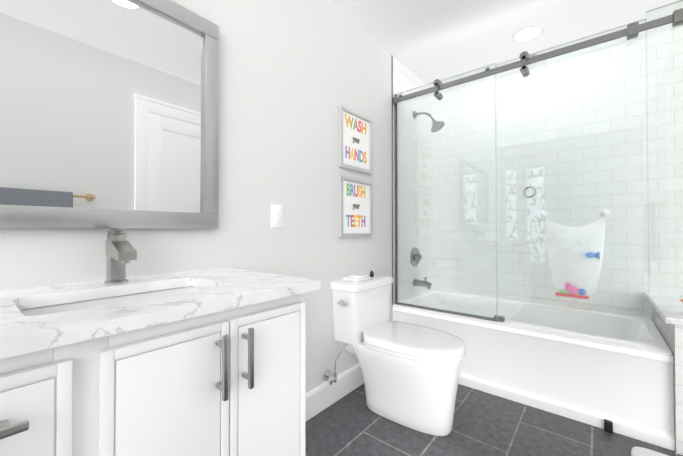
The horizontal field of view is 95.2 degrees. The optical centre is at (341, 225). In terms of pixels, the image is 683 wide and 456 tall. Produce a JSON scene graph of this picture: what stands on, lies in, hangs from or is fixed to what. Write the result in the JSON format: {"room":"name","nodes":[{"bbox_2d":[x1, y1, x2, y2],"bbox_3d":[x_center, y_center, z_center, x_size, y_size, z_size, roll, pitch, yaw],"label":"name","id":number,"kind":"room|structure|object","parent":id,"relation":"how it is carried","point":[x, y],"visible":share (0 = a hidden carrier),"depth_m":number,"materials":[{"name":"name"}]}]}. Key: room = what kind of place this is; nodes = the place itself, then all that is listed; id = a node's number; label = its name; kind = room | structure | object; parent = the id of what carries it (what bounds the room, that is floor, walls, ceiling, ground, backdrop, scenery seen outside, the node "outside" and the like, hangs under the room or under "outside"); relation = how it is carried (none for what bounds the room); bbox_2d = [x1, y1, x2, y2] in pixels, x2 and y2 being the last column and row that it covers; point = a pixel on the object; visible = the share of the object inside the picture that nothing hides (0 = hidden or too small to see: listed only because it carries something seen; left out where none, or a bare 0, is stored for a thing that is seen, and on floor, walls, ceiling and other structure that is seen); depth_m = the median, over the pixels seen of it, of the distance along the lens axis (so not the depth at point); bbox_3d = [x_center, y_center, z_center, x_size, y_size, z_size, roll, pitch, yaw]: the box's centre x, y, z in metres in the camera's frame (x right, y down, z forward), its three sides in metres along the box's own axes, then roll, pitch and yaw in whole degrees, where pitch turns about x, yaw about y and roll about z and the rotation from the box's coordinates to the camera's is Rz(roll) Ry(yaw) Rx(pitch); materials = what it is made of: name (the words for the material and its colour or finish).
{"room":"bathroom","nodes":[
{"label":"bathroom","id":0,"kind":"room"},
{"bbox_2d":[0,0,392,392],"bbox_3d":[-0.747,-0.153,1.135,0.100,2.420,3.500,-1,-1,39],"label":"wall","id":1,"kind":"structure","parent":0,"point":[294,75],"depth_m":1.60,"materials":[{"name":"white paint"}]},
{"bbox_2d":[0,0,218,228],"bbox_3d":[-0.898,-0.417,0.851,0.032,0.847,1.185,-1,-1,39],"label":"mirror","id":2,"kind":"object","parent":1,"relation":"attached to","point":[109,113],"visible":0.94,"depth_m":1.02,"materials":[{"name":"silver metal"}]},
{"bbox_2d":[271,204,282,227],"bbox_3d":[-0.322,-0.048,1.565,0.012,0.116,0.072,-1,-1,39],"label":"electrical outlet plate","id":3,"kind":"object","parent":1,"relation":"attached to","point":[276,216],"visible":1,"depth_m":1.56,"materials":[{"name":"white plastic"}]},
{"bbox_2d":[338,175,371,236],"bbox_3d":[0.098,-0.120,2.070,0.022,0.385,0.346,-1,-1,39],"label":"picture","id":4,"kind":"object","parent":1,"relation":"attached to","point":[354,207],"visible":0.98,"depth_m":2.05,"materials":[{"name":"white paper"}]},
{"bbox_2d":[338,105,371,173],"bbox_3d":[0.098,-0.560,2.075,0.022,0.385,0.346,-1,-1,39],"label":"picture frame","id":5,"kind":"object","parent":1,"relation":"attached to","point":[354,141],"visible":1,"depth_m":2.06,"materials":[{"name":"white paper"}]},
{"bbox_2d":[393,57,431,304],"bbox_3d":[0.603,-0.135,2.782,0.100,2.420,0.760,-1,-1,39],"label":"wall tiles","id":6,"kind":"structure","parent":0,"point":[405,79],"depth_m":2.71,"materials":[{"name":"white tile"}]},
{"bbox_2d":[410,247,421,266],"bbox_3d":[0.671,0.275,2.727,0.069,0.170,0.183,-1,-1,39],"label":"shower valve","id":7,"kind":"object","parent":6,"relation":"attached to","point":[415,262],"depth_m":2.72,"materials":[{"name":"grey metal"}]},
{"bbox_2d":[413,277,431,288],"bbox_3d":[0.707,0.491,2.703,0.153,0.097,0.068,-1,-1,39],"label":"tub spout","id":8,"kind":"object","parent":6,"relation":"attached to","point":[426,284],"depth_m":2.69,"materials":[{"name":"grey metal"}]},
{"bbox_2d":[413,111,444,131],"bbox_3d":[0.752,-0.909,2.682,0.268,0.218,0.124,-1,-1,39],"label":"shower head","id":9,"kind":"object","parent":6,"relation":"attached to","point":[439,124],"depth_m":2.64},
{"bbox_2d":[305,384,682,455],"bbox_3d":[0.221,1.105,0.883,1.900,0.100,4.360,-1,-1,39],"label":"floor","id":10,"kind":"structure","parent":0,"point":[351,423],"depth_m":1.59,"materials":[{"name":"tile"}]},
{"bbox_2d":[0,279,319,455],"bbox_3d":[-0.684,0.626,0.666,0.578,0.852,1.228,-1,-1,39],"label":"bathroom vanity","id":11,"kind":"object","parent":10,"relation":"on","point":[208,362],"depth_m":0.67,"materials":[{"name":"white wood"}]},
{"bbox_2d":[0,267,319,350],"bbox_3d":[-0.689,0.186,0.681,0.558,0.028,1.278,-1,-1,39],"label":"countertop","id":12,"kind":"structure","parent":11,"relation":"on","point":[242,284],"depth_m":0.74,"materials":[{"name":"white stone"}]},
{"bbox_2d":[0,279,223,322],"bbox_3d":[-0.552,0.266,0.828,0.279,0.152,0.454,-1,-1,39],"label":"sink","id":13,"kind":"object","parent":12,"relation":"in","point":[55,304],"depth_m":0.86,"materials":[{"name":"white ceramic"}]},
{"bbox_2d":[104,228,136,283],"bbox_3d":[-0.674,0.090,0.950,0.135,0.170,0.060,-1,-1,39],"label":"faucet","id":14,"kind":"object","parent":12,"relation":"on","point":[120,251],"visible":1,"depth_m":0.95,"materials":[{"name":"silver metal"}]},
{"bbox_2d":[305,364,363,421],"bbox_3d":[-0.053,0.995,1.878,0.016,0.140,1.449,-1,-1,39],"label":"baseboard","id":15,"kind":"structure","parent":10,"relation":"on","point":[322,397],"depth_m":1.84,"materials":[{"name":"white wood"}]},
{"bbox_2d":[323,271,465,435],"bbox_3d":[0.317,0.677,1.771,0.728,0.775,0.484,-1,-1,39],"label":"toilet","id":16,"kind":"object","parent":10,"relation":"on","point":[410,373],"visible":1,"depth_m":1.67,"materials":[{"name":"white ceramic"}]},
{"bbox_2d":[393,291,674,450],"bbox_3d":[1.227,0.844,2.250,1.522,0.450,0.771,-1,-1,39],"label":"bathtub","id":17,"kind":"object","parent":10,"relation":"on","point":[625,386],"visible":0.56,"depth_m":1.80,"materials":[{"name":"white ceramic"}]},
{"bbox_2d":[392,0,682,342],"bbox_3d":[1.081,-0.368,1.950,1.698,1.968,0.095,-1,-1,39],"label":"shower door","id":18,"kind":"structure","parent":17,"relation":"on","point":[634,29],"depth_m":1.87,"materials":[{"name":"clear glass"}]},
{"bbox_2d":[604,419,612,432],"bbox_3d":[1.377,1.036,1.608,0.034,0.052,0.042,-1,-1,39],"label":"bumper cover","id":19,"kind":"object","parent":10,"relation":"on","point":[608,425],"visible":1,"depth_m":1.60,"materials":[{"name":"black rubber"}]},
{"bbox_2d":[631,447,668,455],"bbox_3d":[1.325,1.048,1.221,0.260,0.020,0.520,-1,-1,39],"label":"bath mat","id":20,"kind":"object","parent":10,"relation":"on","point":[638,451],"visible":0.98,"depth_m":1.43,"materials":[{"name":"white fabric"}]},
{"bbox_2d":[645,291,682,454],"bbox_3d":[1.863,0.748,1.712,0.206,0.630,0.802,-1,-1,39],"label":"tub ledge","id":21,"kind":"object","parent":10,"relation":"on","point":[669,326],"visible":0.42,"depth_m":1.47,"materials":[{"name":"tile"}]},
{"bbox_2d":[327,0,682,87],"bbox_3d":[0.221,-1.415,0.911,1.900,0.100,4.360,-1,-1,39],"label":"ceiling","id":22,"kind":"structure","parent":0,"point":[426,42],"depth_m":2.09,"materials":[{"name":"white paint"}]},
{"bbox_2d":[512,25,543,42],"bbox_3d":[1.310,-1.347,2.190,0.194,0.008,0.194,-1,-1,39],"label":"recessed light","id":23,"kind":"object","parent":22,"relation":"in","point":[527,33],"visible":1,"depth_m":2.18,"materials":[{"name":"white"}]},
{"bbox_2d":[431,23,682,319],"bbox_3d":[1.572,-0.138,2.544,1.900,2.420,0.100,-1,-1,39],"label":"wall tile","id":24,"kind":"structure","parent":0,"point":[551,169],"depth_m":2.37,"materials":[{"name":"white tile"}]},
{"bbox_2d":[540,209,609,301],"bbox_3d":[1.712,0.225,2.305,0.425,0.690,0.087,-1,-1,39],"label":"bag","id":25,"kind":"object","parent":24,"relation":"hanging from","point":[597,251],"depth_m":2.27,"materials":[{"name":"white"}]}
]}

